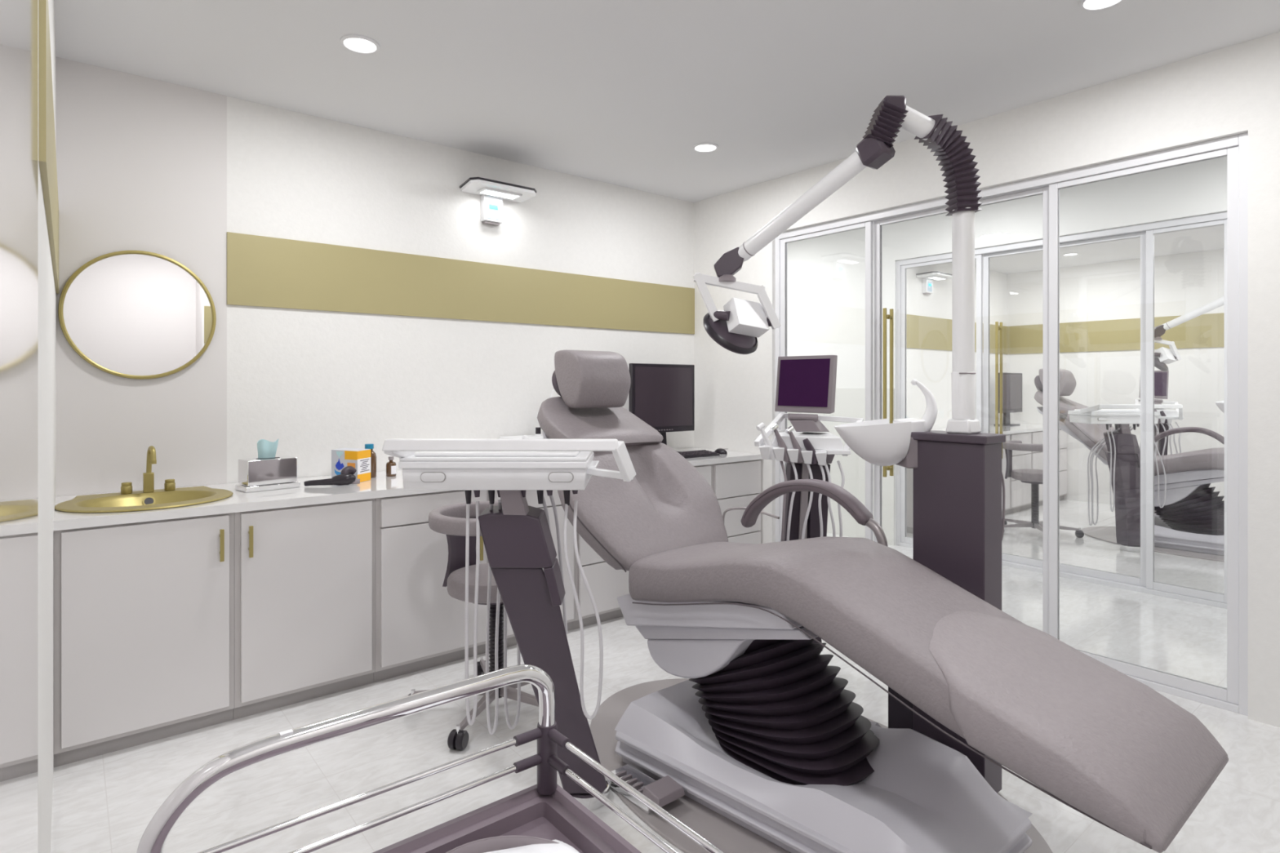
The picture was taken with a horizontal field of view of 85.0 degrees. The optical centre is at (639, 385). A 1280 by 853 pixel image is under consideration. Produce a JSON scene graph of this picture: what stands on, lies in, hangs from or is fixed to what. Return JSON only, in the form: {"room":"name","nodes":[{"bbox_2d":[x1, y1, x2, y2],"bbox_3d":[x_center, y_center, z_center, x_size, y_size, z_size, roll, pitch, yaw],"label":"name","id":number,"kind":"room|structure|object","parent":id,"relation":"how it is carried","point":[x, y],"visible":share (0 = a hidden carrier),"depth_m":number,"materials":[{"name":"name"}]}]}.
{"room":"dental clinic","nodes":[
{"label":"dental clinic","id":0,"kind":"room"},
{"bbox_2d":[37,0,56,852],"bbox_3d":[-1.861,-0.022,2.131,0.100,2.800,2.475,0,0,-39],"label":"wall","id":1,"kind":"structure","parent":0,"point":[46,295],"depth_m":1.60,"materials":[{"name":"paint"}]},
{"bbox_2d":[0,0,37,852],"bbox_3d":[-0.621,-0.022,0.648,0.060,2.800,1.390,0,0,-39],"label":"door","id":2,"kind":"structure","parent":1,"relation":"in","point":[18,18],"depth_m":0.73,"materials":[{"name":"white paint"}]},
{"bbox_2d":[38,0,58,293],"bbox_3d":[-1.793,-0.575,2.135,0.010,0.355,2.315,0,0,-39],"label":"trim","id":3,"kind":"structure","parent":1,"relation":"attached to","point":[46,138],"depth_m":1.40,"materials":[{"name":"gold metal"}]},
{"bbox_2d":[56,57,226,496],"bbox_3d":[-2.357,-0.022,3.244,0.744,2.800,0.124,0,0,-39],"label":"wall","id":4,"kind":"structure","parent":0,"point":[141,162],"depth_m":3.21,"materials":[{"name":"white paint"}]},
{"bbox_2d":[57,250,216,379],"bbox_3d":[-2.285,-0.322,3.205,0.590,0.590,0.025,0,0,-39],"label":"round mirror","id":5,"kind":"object","parent":4,"relation":"attached to","point":[131,314],"visible":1,"depth_m":3.19,"materials":[{"name":"clear glass"}]},
{"bbox_2d":[226,96,693,483],"bbox_3d":[-0.806,-0.022,4.516,3.266,2.800,0.120,0,0,-39],"label":"wall","id":6,"kind":"structure","parent":0,"point":[317,383],"depth_m":4.00,"materials":[{"name":"paint"}]},
{"bbox_2d":[226,231,694,333],"bbox_3d":[-0.803,-0.575,4.433,3.166,0.355,0.012,0,0,-39],"label":"wall stripe","id":7,"kind":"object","parent":6,"relation":"attached to","point":[262,271],"depth_m":4.09,"materials":[{"name":"gold metal"}]},
{"bbox_2d":[459,177,536,226],"bbox_3d":[-0.857,-1.097,4.239,0.455,0.205,0.244,0,0,-39],"label":"wall lamp","id":8,"kind":"object","parent":6,"relation":"attached to","point":[492,193],"visible":1,"depth_m":4.25,"materials":[{"name":"white plastic"}]},
{"bbox_2d":[460,178,535,202],"bbox_3d":[-0.858,-1.178,4.241,0.444,0.022,0.240,0,0,-39],"label":"hood","id":9,"kind":"object","parent":8,"relation":"attached to","point":[486,188],"depth_m":4.19,"materials":[{"name":"white plastic"}]},
{"bbox_2d":[50,499,1279,852],"bbox_3d":[1.596,1.428,3.892,11.800,0.100,8.400,0,0,-39],"label":"floor","id":10,"kind":"structure","parent":0,"point":[104,803],"depth_m":2.59,"materials":[{"name":"tile"}]},
{"bbox_2d":[53,512,234,767],"bbox_3d":[-2.075,0.949,2.918,0.566,0.859,0.734,0,0,-39],"label":"base cabinet","id":11,"kind":"object","parent":10,"relation":"on","point":[144,611],"visible":0.98,"depth_m":2.65,"materials":[{"name":"grey"}]},
{"bbox_2d":[233,498,375,719],"bbox_3d":[-1.635,0.949,3.278,0.568,0.859,0.734,0,0,-39],"label":"base cabinet","id":12,"kind":"object","parent":10,"relation":"on","point":[304,575],"visible":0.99,"depth_m":3.01,"materials":[{"name":"grey laminate"}]},
{"bbox_2d":[53,447,762,530],"bbox_3d":[-0.830,0.499,3.956,3.808,0.035,0.704,0,0,-39],"label":"countertop","id":13,"kind":"structure","parent":12,"relation":"on","point":[382,486],"depth_m":3.02,"materials":[{"name":"white stone"}]},
{"bbox_2d":[54,479,233,512],"bbox_3d":[-2.053,0.508,2.920,0.610,0.166,0.576,0,0,-39],"label":"basin","id":14,"kind":"object","parent":13,"relation":"in","point":[138,500],"depth_m":3.00,"materials":[{"name":"gold metal"}]},
{"bbox_2d":[142,445,156,493],"bbox_3d":[-2.150,0.369,3.065,0.042,0.206,0.109,0,0,-39],"label":"faucet","id":15,"kind":"object","parent":14,"relation":"on","point":[148,477],"visible":1,"depth_m":3.08,"materials":[{"name":"gold metal"}]},
{"bbox_2d":[235,439,300,493],"bbox_3d":[-1.735,0.366,3.258,0.136,0.230,0.236,0,0,42],"label":"tissue box","id":16,"kind":"object","parent":13,"relation":"on","point":[267,472],"visible":1,"depth_m":3.22,"materials":[{"name":"silver metal"}]},
{"bbox_2d":[303,466,359,486],"bbox_3d":[-1.467,0.435,3.330,0.245,0.088,0.077,0,0,-23],"label":"light","id":17,"kind":"object","parent":13,"relation":"on","point":[346,477],"visible":1,"depth_m":3.32,"materials":[{"name":"black plastic"}]},
{"bbox_2d":[331,448,370,482],"bbox_3d":[-1.455,0.403,3.519,0.196,0.158,0.107,0,0,24],"label":"carton","id":18,"kind":"object","parent":13,"relation":"on","point":[359,459],"visible":0.84,"depth_m":3.48,"materials":[{"name":"orange"}]},
{"bbox_2d":[364,444,376,478],"bbox_3d":[-1.411,0.395,3.652,0.064,0.174,0.064,0,0,-39],"label":"bottle","id":19,"kind":"object","parent":13,"relation":"on","point":[373,455],"visible":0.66,"depth_m":3.63,"materials":[{"name":"clear glass"}]},
{"bbox_2d":[386,456,396,476],"bbox_3d":[-1.319,0.429,3.702,0.052,0.104,0.052,0,0,-39],"label":"vial","id":20,"kind":"object","parent":13,"relation":"on","point":[391,467],"visible":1,"depth_m":3.68,"materials":[{"name":"orange glass"}]},
{"bbox_2d":[498,434,543,439],"bbox_3d":[-0.673,0.401,4.373,0.360,0.162,0.200,0,0,-39],"label":"box","id":21,"kind":"object","parent":13,"relation":"on","point":[530,437],"visible":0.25,"depth_m":4.30,"materials":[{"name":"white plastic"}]},
{"bbox_2d":[534,426,541,435],"bbox_3d":[-0.639,0.292,4.388,0.040,0.054,0.040,0,0,-39],"label":"bottle","id":22,"kind":"object","parent":21,"relation":"on","point":[538,429],"visible":0.96,"depth_m":4.37,"materials":[{"name":"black plastic"}]},
{"bbox_2d":[628,363,694,452],"bbox_3d":[0.132,0.167,4.903,0.579,0.628,0.180,0,0,-39],"label":"monitor","id":23,"kind":"object","parent":13,"relation":"on","point":[662,396],"visible":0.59,"depth_m":4.86,"materials":[{"name":"black plastic"}]},
{"bbox_2d":[678,449,719,458],"bbox_3d":[0.331,0.467,4.710,0.440,0.029,0.150,0,0,-39],"label":"keyboard","id":24,"kind":"object","parent":13,"relation":"on","point":[701,453],"visible":0.6,"depth_m":4.72,"materials":[{"name":"black plastic"}]},
{"bbox_2d":[714,448,727,453],"bbox_3d":[0.572,0.463,4.927,0.076,0.036,0.110,0,0,-39],"label":"computer mouse","id":25,"kind":"object","parent":13,"relation":"on","point":[720,451],"visible":0.9,"depth_m":4.89,"materials":[{"name":"black plastic"}]},
{"bbox_2d":[136,664,724,852],"bbox_3d":[-0.061,0.898,0.564,0.570,0.955,0.978,0,0,-39],"label":"trolley","id":26,"kind":"object","parent":10,"relation":"on","point":[544,810],"visible":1,"depth_m":0.96,"materials":[{"name":"grey metal"}]},
{"bbox_2d":[445,835,558,852],"bbox_3d":[-0.199,0.637,0.882,0.235,0.030,0.153,0,0,-39],"label":"dish","id":27,"kind":"object","parent":26,"relation":"on","point":[501,842],"visible":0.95,"depth_m":0.96,"materials":[{"name":"grey plastic"}]},
{"bbox_2d":[373,784,641,852],"bbox_3d":[-0.061,0.640,0.564,0.570,0.035,0.950,0,0,-39],"label":"tray","id":28,"kind":"object","parent":26,"relation":"on","point":[546,811],"depth_m":1.01,"materials":[{"name":"purple plastic"}]},
{"bbox_2d":[513,728,542,746],"bbox_3d":[-0.171,0.535,1.062,0.041,0.015,0.015,0,0,-39],"label":"socket","id":29,"kind":"object","parent":26,"relation":"attached to","point":[535,734],"depth_m":1.06,"materials":[{"name":"grey plastic"}]},
{"bbox_2d":[513,754,542,773],"bbox_3d":[-0.171,0.575,1.062,0.041,0.015,0.015,0,0,-39],"label":"socket","id":30,"kind":"object","parent":26,"relation":"attached to","point":[522,765],"depth_m":1.06,"materials":[{"name":"grey plastic"}]},
{"bbox_2d":[484,840,579,852],"bbox_3d":[-0.110,0.632,0.889,0.125,0.031,0.215,0,0,-39],"label":"paper napkin","id":31,"kind":"object","parent":26,"relation":"on","point":[560,847],"visible":1,"depth_m":0.93,"materials":[{"name":"white paper"}]},
{"bbox_2d":[547,728,570,749],"bbox_3d":[-0.122,0.535,1.057,0.015,0.015,0.041,0,0,-39],"label":"socket","id":32,"kind":"object","parent":26,"relation":"attached to","point":[554,737],"depth_m":1.05,"materials":[{"name":"grey plastic"}]},
{"bbox_2d":[547,755,570,776],"bbox_3d":[-0.122,0.575,1.057,0.015,0.015,0.041,0,0,-39],"label":"socket","id":33,"kind":"object","parent":26,"relation":"attached to","point":[554,763],"depth_m":1.05,"materials":[{"name":"grey plastic"}]},
{"bbox_2d":[373,490,488,682],"bbox_3d":[-1.193,0.949,3.640,0.573,0.859,0.734,0,0,-39],"label":"base cabinet","id":34,"kind":"object","parent":10,"relation":"on","point":[420,626],"visible":0.45,"depth_m":3.32,"materials":[{"name":"grey laminate"}]},
{"bbox_2d":[407,500,538,750],"bbox_3d":[-0.593,0.953,3.009,0.714,0.848,0.744,0,0,-39],"label":"stool","id":35,"kind":"object","parent":10,"relation":"on","point":[450,520],"visible":0.62,"depth_m":2.93,"materials":[{"name":"grey leather"}]},
{"bbox_2d":[382,435,635,810],"bbox_3d":[-0.363,0.758,2.177,0.707,1.239,0.497,0,0,0],"label":"dental delivery unit","id":36,"kind":"object","parent":10,"relation":"on","point":[517,537],"visible":0.95,"depth_m":2.10,"materials":[{"name":"white plastic"}]},
{"bbox_2d":[488,490,574,651],"bbox_3d":[-0.777,0.949,4.004,0.529,0.859,0.697,0,0,-39],"label":"base cabinet","id":37,"kind":"object","parent":10,"relation":"on","point":[531,497],"visible":0.16,"depth_m":3.84,"materials":[{"name":"grey laminate"}]},
{"bbox_2d":[573,531,629,629],"bbox_3d":[-0.364,0.949,4.343,0.539,0.859,0.697,0,0,-39],"label":"base cabinet","id":38,"kind":"object","parent":10,"relation":"on","point":[606,584],"visible":0.08,"depth_m":3.99,"materials":[{"name":"grey laminate"}]},
{"bbox_2d":[693,464,711,487],"bbox_3d":[0.054,0.949,4.685,0.539,0.859,0.697,0,0,-39],"label":"base cabinet","id":39,"kind":"object","parent":10,"relation":"on","point":[705,471],"visible":0.09,"depth_m":4.55,"materials":[{"name":"grey wood"}]},
{"bbox_2d":[711,459,760,544],"bbox_3d":[0.453,0.949,5.011,0.489,0.859,0.697,0,0,-39],"label":"base cabinet","id":40,"kind":"object","parent":10,"relation":"on","point":[734,484],"visible":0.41,"depth_m":4.74,"materials":[{"name":"grey"}]},
{"bbox_2d":[722,413,863,651],"bbox_3d":[0.772,0.759,3.392,0.716,1.238,0.342,0,0,1],"label":"dental instrument holder","id":41,"kind":"object","parent":10,"relation":"on","point":[806,455],"visible":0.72,"depth_m":3.30,"materials":[{"name":"white plastic"}]},
{"bbox_2d":[774,355,837,431],"bbox_3d":[0.815,0.042,3.409,0.320,0.379,0.099,0,0,0],"label":"screen","id":42,"kind":"object","parent":41,"relation":"on","point":[804,384],"visible":1,"depth_m":3.39,"materials":[{"name":"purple plastic"}]},
{"bbox_2d":[825,449,850,454],"bbox_3d":[0.930,0.314,3.310,0.110,0.020,0.100,0,0,0],"label":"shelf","id":43,"kind":"object","parent":41,"relation":"attached to","point":[827,451],"depth_m":3.26,"materials":[{"name":"white plastic"}]},
{"bbox_2d":[537,349,1228,852],"bbox_3d":[0.484,0.606,2.518,1.140,1.542,2.478,0,0,-39],"label":"dental chair","id":44,"kind":"object","parent":10,"relation":"on","point":[769,751],"visible":0.97,"depth_m":2.12,"materials":[{"name":"grey leather"}]},
{"bbox_2d":[537,396,662,446],"bbox_3d":[-0.196,0.173,3.239,0.528,0.244,0.404,0,0,-39],"label":"cushion","id":45,"kind":"object","parent":44,"relation":"on","point":[558,417],"depth_m":3.18,"materials":[{"name":"grey leather"}]},
{"bbox_2d":[557,442,728,570],"bbox_3d":[0.025,0.485,2.968,0.756,0.457,0.501,0,0,-39],"label":"cushion","id":46,"kind":"object","parent":44,"relation":"on","point":[668,505],"depth_m":2.86,"materials":[{"name":"grey leather"}]},
{"bbox_2d":[606,763,684,813],"bbox_3d":[0.013,1.329,2.328,0.119,0.072,0.274,0,0,-39],"label":"foot pedal","id":47,"kind":"object","parent":44,"relation":"on","point":[664,791],"visible":0.79,"depth_m":2.28,"materials":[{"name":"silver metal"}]},
{"bbox_2d":[833,378,1005,793],"bbox_3d":[0.986,0.672,2.484,0.557,1.388,0.257,0,0,29],"label":"dental spittoon unit","id":48,"kind":"object","parent":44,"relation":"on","point":[958,528],"visible":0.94,"depth_m":2.37,"materials":[{"name":"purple plastic"}]},
{"bbox_2d":[693,95,982,434],"bbox_3d":[0.665,-0.393,2.534,1.020,1.114,0.362,0,0,32],"label":"lamp","id":49,"kind":"object","parent":48,"relation":"on","point":[736,329],"visible":1,"depth_m":2.38,"materials":[{"name":"white plastic"}]},
{"bbox_2d":[833,418,911,466],"bbox_3d":[0.823,0.210,2.530,0.230,0.167,0.230,0,0,0],"label":"bowl","id":50,"kind":"object","parent":48,"relation":"on","point":[879,442],"depth_m":2.46,"materials":[{"name":"white ceramic"}]},
{"bbox_2d":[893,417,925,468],"bbox_3d":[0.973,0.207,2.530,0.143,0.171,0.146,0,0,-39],"label":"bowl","id":51,"kind":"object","parent":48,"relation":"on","point":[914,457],"depth_m":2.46,"materials":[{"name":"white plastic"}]},
{"bbox_2d":[628,536,1228,851],"bbox_3d":[0.686,0.710,2.161,0.552,0.388,1.669,0,0,-39],"label":"seat cushion","id":52,"kind":"object","parent":44,"relation":"on","point":[1096,740],"depth_m":1.81,"materials":[{"name":"grey leather"}]},
{"bbox_2d":[906,467,912,533],"bbox_3d":[2.651,0.949,6.788,0.568,0.859,0.734,0,0,-39],"label":"base cabinet","id":53,"kind":"object","parent":10,"relation":"on","point":[908,471],"visible":0.02,"depth_m":6.51,"materials":[{"name":"grey wood"}]},
{"bbox_2d":[1001,434,1009,515],"bbox_3d":[3.509,0.949,7.514,0.529,0.859,0.697,0,0,-39],"label":"base cabinet","id":54,"kind":"object","parent":10,"relation":"on","point":[1006,482],"visible":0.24,"depth_m":7.34,"materials":[{"name":"grey"}]},
{"bbox_2d":[1006,431,1031,514],"bbox_3d":[3.923,0.949,7.853,0.539,0.859,0.697,0,0,-39],"label":"base cabinet","id":55,"kind":"object","parent":10,"relation":"on","point":[1020,492],"visible":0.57,"depth_m":7.57,"materials":[{"name":"grey"}]},
{"bbox_2d":[1027,431,1043,508],"bbox_3d":[4.341,0.949,8.195,0.539,0.859,0.697,0,0,-39],"label":"base cabinet","id":56,"kind":"object","parent":10,"relation":"on","point":[1037,437],"visible":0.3,"depth_m":7.87,"materials":[{"name":"grey"}]},
{"bbox_2d":[1001,440,1084,537],"bbox_3d":[3.694,0.953,6.518,0.714,0.848,0.744,0,0,-39],"label":"stool","id":57,"kind":"object","parent":10,"relation":"on","point":[1034,477],"visible":0.76,"depth_m":6.47,"materials":[{"name":"black plastic"}]},
{"bbox_2d":[1059,429,1066,500],"bbox_3d":[4.739,0.949,8.521,0.489,0.859,0.697,0,0,-39],"label":"base cabinet","id":58,"kind":"object","parent":10,"relation":"on","point":[1063,435],"visible":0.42,"depth_m":8.31,"materials":[{"name":"grey"}]},
{"bbox_2d":[930,422,1060,434],"bbox_3d":[3.691,0.499,7.658,3.201,0.035,0.704,0,0,-39],"label":"countertop","id":59,"kind":"structure","parent":58,"relation":"on","point":[1023,428],"depth_m":7.81,"materials":[{"name":"white"}]},
{"bbox_2d":[993,373,1022,426],"bbox_3d":[4.419,0.167,8.413,0.579,0.628,0.180,0,0,-39],"label":"monitor","id":60,"kind":"object","parent":59,"relation":"on","point":[1011,382],"visible":0.93,"depth_m":8.36,"materials":[{"name":"black plastic"}]},
{"bbox_2d":[1059,368,1119,544],"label":"dental chair","id":61,"kind":"object","parent":10,"relation":"on","point":[1089,434],"depth_m":6.47,"materials":[{"name":"grey leather"}]},
{"bbox_2d":[1034,391,1088,415],"bbox_3d":[4.090,0.173,6.749,0.528,0.244,0.404,0,0,-39],"label":"cushion","id":62,"kind":"object","parent":61,"relation":"on","point":[1065,405],"depth_m":6.70,"materials":[{"name":"grey leather"}]},
{"bbox_2d":[1063,414,1140,460],"bbox_3d":[4.312,0.485,6.478,0.756,0.457,0.501,0,0,-39],"label":"cushion","id":63,"kind":"object","parent":61,"relation":"on","point":[1089,434],"depth_m":6.32,"materials":[{"name":"grey leather"}]},
{"bbox_2d":[1067,404,1182,551],"bbox_3d":[3.923,0.758,5.687,0.707,1.239,0.497,0,0,0],"label":"dental delivery unit","id":64,"kind":"object","parent":10,"relation":"on","point":[1123,460],"visible":0.82,"depth_m":5.65,"materials":[{"name":"grey plastic"}]},
{"bbox_2d":[1134,399,1183,514],"bbox_3d":[5.059,0.759,6.901,0.716,1.238,0.342,0,0,1],"label":"dental instrument holder","id":65,"kind":"object","parent":10,"relation":"on","point":[1162,425],"visible":0.33,"depth_m":6.81,"materials":[{"name":"white plastic"}]},
{"bbox_2d":[1138,370,1168,404],"bbox_3d":[5.101,0.042,6.919,0.320,0.379,0.099,0,0,0],"label":"screen","id":66,"kind":"object","parent":65,"relation":"on","point":[1161,378],"visible":0.48,"depth_m":6.90,"materials":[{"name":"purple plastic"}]},
{"bbox_2d":[1154,426,1224,561],"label":"dental chair","id":67,"kind":"object","parent":10,"relation":"on","point":[1189,519],"depth_m":5.82,"materials":[{"name":"grey leather"}]},
{"bbox_2d":[1154,447,1224,475],"bbox_3d":[4.973,0.710,5.671,0.552,0.388,1.669,0,0,-39],"label":"seat cushion","id":68,"kind":"object","parent":67,"relation":"on","point":[1211,461],"depth_m":5.76,"materials":[{"name":"grey leather"}]},
{"bbox_2d":[1215,400,1224,413],"bbox_3d":[5.273,0.672,5.993,0.557,1.388,0.257,0,0,29],"label":"cuspidor","id":69,"kind":"object","parent":67,"relation":"on","point":[1220,405],"visible":0.14,"depth_m":6.04,"materials":[{"name":"white ceramic"}]},
{"bbox_2d":[1154,296,1224,371],"bbox_3d":[4.951,-0.393,6.043,1.020,1.114,0.362,0,0,32],"label":"lamp","id":70,"kind":"object","parent":69,"relation":"on","point":[1162,355],"visible":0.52,"depth_m":6.21,"materials":[{"name":"white plastic"}]},
{"bbox_2d":[53,0,1279,274],"bbox_3d":[1.596,-1.472,3.892,11.800,0.100,8.400,0,0,-39],"label":"ceiling","id":71,"kind":"structure","parent":0,"point":[618,92],"depth_m":3.11,"materials":[{"name":"white paint"}]},
{"bbox_2d":[340,34,379,53],"bbox_3d":[-1.164,-1.417,2.905,0.154,0.010,0.154,0,0,-39],"label":"recessed light","id":72,"kind":"object","parent":71,"relation":"in","point":[360,43],"visible":1,"depth_m":2.90,"materials":[{"name":"white"}]},
{"bbox_2d":[343,38,376,51],"bbox_3d":[-1.164,-1.419,2.905,0.126,0.003,0.126,0,0,-39],"label":"diffuser","id":73,"kind":"object","parent":72,"relation":"attached to","point":[353,44],"depth_m":2.91,"materials":[{"name":"white"}]},
{"bbox_2d":[692,142,718,151],"bbox_3d":[0.390,-1.417,4.164,0.154,0.010,0.154,0,0,-39],"label":"recessed light","id":74,"kind":"object","parent":71,"relation":"in","point":[704,146],"visible":1,"depth_m":4.15,"materials":[{"name":"white"}]},
{"bbox_2d":[694,144,715,151],"bbox_3d":[0.390,-1.419,4.164,0.126,0.003,0.126,0,0,-39],"label":"diffuser","id":75,"kind":"object","parent":74,"relation":"attached to","point":[697,147],"depth_m":4.17,"materials":[{"name":"white"}]},
{"bbox_2d":[1062,252,1079,255],"bbox_3d":[4.662,-1.417,7.565,0.154,0.010,0.154,0,0,-39],"label":"recessed light","id":76,"kind":"object","parent":71,"relation":"in","point":[1072,253],"visible":1,"depth_m":7.56,"materials":[{"name":"white"}]},
{"bbox_2d":[1079,0,1122,10],"bbox_3d":[1.701,-1.417,2.563,0.154,0.010,0.154,0,0,-39],"label":"recessed light","id":77,"kind":"object","parent":71,"relation":"in","point":[1091,5],"visible":1,"depth_m":2.60,"materials":[{"name":"white"}]},
{"bbox_2d":[1083,0,1118,8],"bbox_3d":[1.701,-1.419,2.563,0.126,0.003,0.126,0,0,-39],"label":"diffuser","id":78,"kind":"object","parent":77,"relation":"attached to","point":[1086,3],"depth_m":2.60,"materials":[{"name":"white"}]},
{"bbox_2d":[906,262,1007,428],"bbox_3d":[3.277,-0.022,7.860,3.790,2.800,0.120,0,0,-39],"label":"wall","id":79,"kind":"structure","parent":0,"point":[932,368],"depth_m":7.83,"materials":[{"name":"paint"}]},
{"bbox_2d":[915,271,951,294],"bbox_3d":[3.205,-1.097,7.565,0.455,0.205,0.244,0,0,-39],"label":"wall lamp","id":80,"kind":"object","parent":79,"relation":"attached to","point":[927,277],"visible":0.92,"depth_m":7.55,"materials":[{"name":"white plastic"}]},
{"bbox_2d":[915,272,951,280],"bbox_3d":[3.204,-1.178,7.567,0.444,0.022,0.240,0,0,-39],"label":"hood","id":81,"kind":"object","parent":80,"relation":"attached to","point":[925,276],"depth_m":7.49,"materials":[{"name":"white plastic"}]},
{"bbox_2d":[906,314,1008,354],"bbox_3d":[3.350,-0.575,7.834,3.510,0.355,0.012,0,0,-39],"label":"trim","id":82,"kind":"structure","parent":79,"relation":"attached to","point":[922,331],"depth_m":7.76,"materials":[{"name":"gold metal"}]},
{"bbox_2d":[693,31,1279,728],"bbox_3d":[1.682,-0.022,3.991,0.120,2.800,3.845,0,0,-39],"label":"wall","id":83,"kind":"structure","parent":0,"point":[1233,90],"depth_m":3.31,"materials":[{"name":"paint"}]},
{"bbox_2d":[780,221,873,541],"bbox_3d":[1.204,0.170,4.569,0.028,2.355,0.705,0,0,-39],"label":"door","id":84,"kind":"structure","parent":83,"relation":"in","point":[868,225],"depth_m":4.32,"materials":[{"name":"white metal"}]},
{"bbox_2d":[874,186,1048,634],"bbox_3d":[1.746,0.170,3.908,0.093,2.355,1.005,0,0,-39],"label":"door","id":85,"kind":"structure","parent":83,"relation":"in","point":[878,224],"depth_m":4.14,"materials":[{"name":"white metal"}]},
{"bbox_2d":[775,132,1248,715],"bbox_3d":[1.771,0.163,3.907,0.090,2.431,2.518,0,0,-39],"label":"trim","id":86,"kind":"structure","parent":83,"relation":"attached to","point":[1241,140],"depth_m":2.95,"materials":[{"name":"white metal"}]},
{"bbox_2d":[1048,146,1238,705],"bbox_3d":[2.298,0.170,3.233,0.028,2.355,0.738,0,0,-39],"label":"door","id":87,"kind":"structure","parent":83,"relation":"in","point":[1230,694],"depth_m":3.07,"materials":[{"name":"white metal"}]},
{"bbox_2d":[786,155,1226,545],"bbox_3d":[3.035,-0.022,5.070,0.120,2.800,8.000,0,0,-39],"label":"wall","id":88,"kind":"structure","parent":0,"point":[826,274],"depth_m":5.87,"materials":[{"name":"white paint"}]},
{"bbox_2d":[786,388,894,545],"bbox_3d":[1.317,0.703,7.062,0.015,1.350,2.740,0,0,-39],"label":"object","id":89,"kind":"object","parent":88,"relation":"attached to","point":[849,402],"depth_m":6.31,"materials":[{"name":"white"}]},
{"bbox_2d":[900,253,982,544],"bbox_3d":[2.465,0.161,5.744,0.028,2.373,0.685,0,0,-39],"label":"door","id":90,"kind":"structure","parent":88,"relation":"in","point":[904,538],"depth_m":5.95,"materials":[{"name":"white metal"}]},
{"bbox_2d":[896,211,1226,608],"bbox_3d":[2.963,0.153,5.166,0.090,2.449,2.280,0,0,-39],"label":"trim","id":91,"kind":"structure","parent":88,"relation":"attached to","point":[1220,215],"depth_m":5.04,"materials":[{"name":"white metal"}]},
{"bbox_2d":[982,231,1146,586],"bbox_3d":[3.025,0.161,5.061,0.093,2.373,1.080,0,0,-39],"label":"door","id":92,"kind":"structure","parent":88,"relation":"in","point":[1141,581],"depth_m":4.96,"materials":[{"name":"white metal"}]},
{"bbox_2d":[1146,218,1226,603],"bbox_3d":[3.507,0.161,4.471,0.028,2.373,0.445,0,0,-39],"label":"door","id":93,"kind":"structure","parent":88,"relation":"in","point":[1151,584],"depth_m":4.61,"materials":[{"name":"white metal"}]},
{"bbox_2d":[1007,248,1224,505],"bbox_3d":[6.024,-0.022,7.417,0.100,2.800,4.045,0,0,-39],"label":"wall","id":94,"kind":"structure","parent":0,"point":[1184,282],"depth_m":7.99,"materials":[{"name":"paint"}]},
{"bbox_2d":[1008,312,1224,354],"bbox_3d":[5.890,-0.575,7.493,0.012,0.355,3.733,0,0,-39],"label":"wall stripe","id":95,"kind":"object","parent":94,"relation":"attached to","point":[1203,331],"depth_m":8.02,"materials":[{"name":"yellow paint"}]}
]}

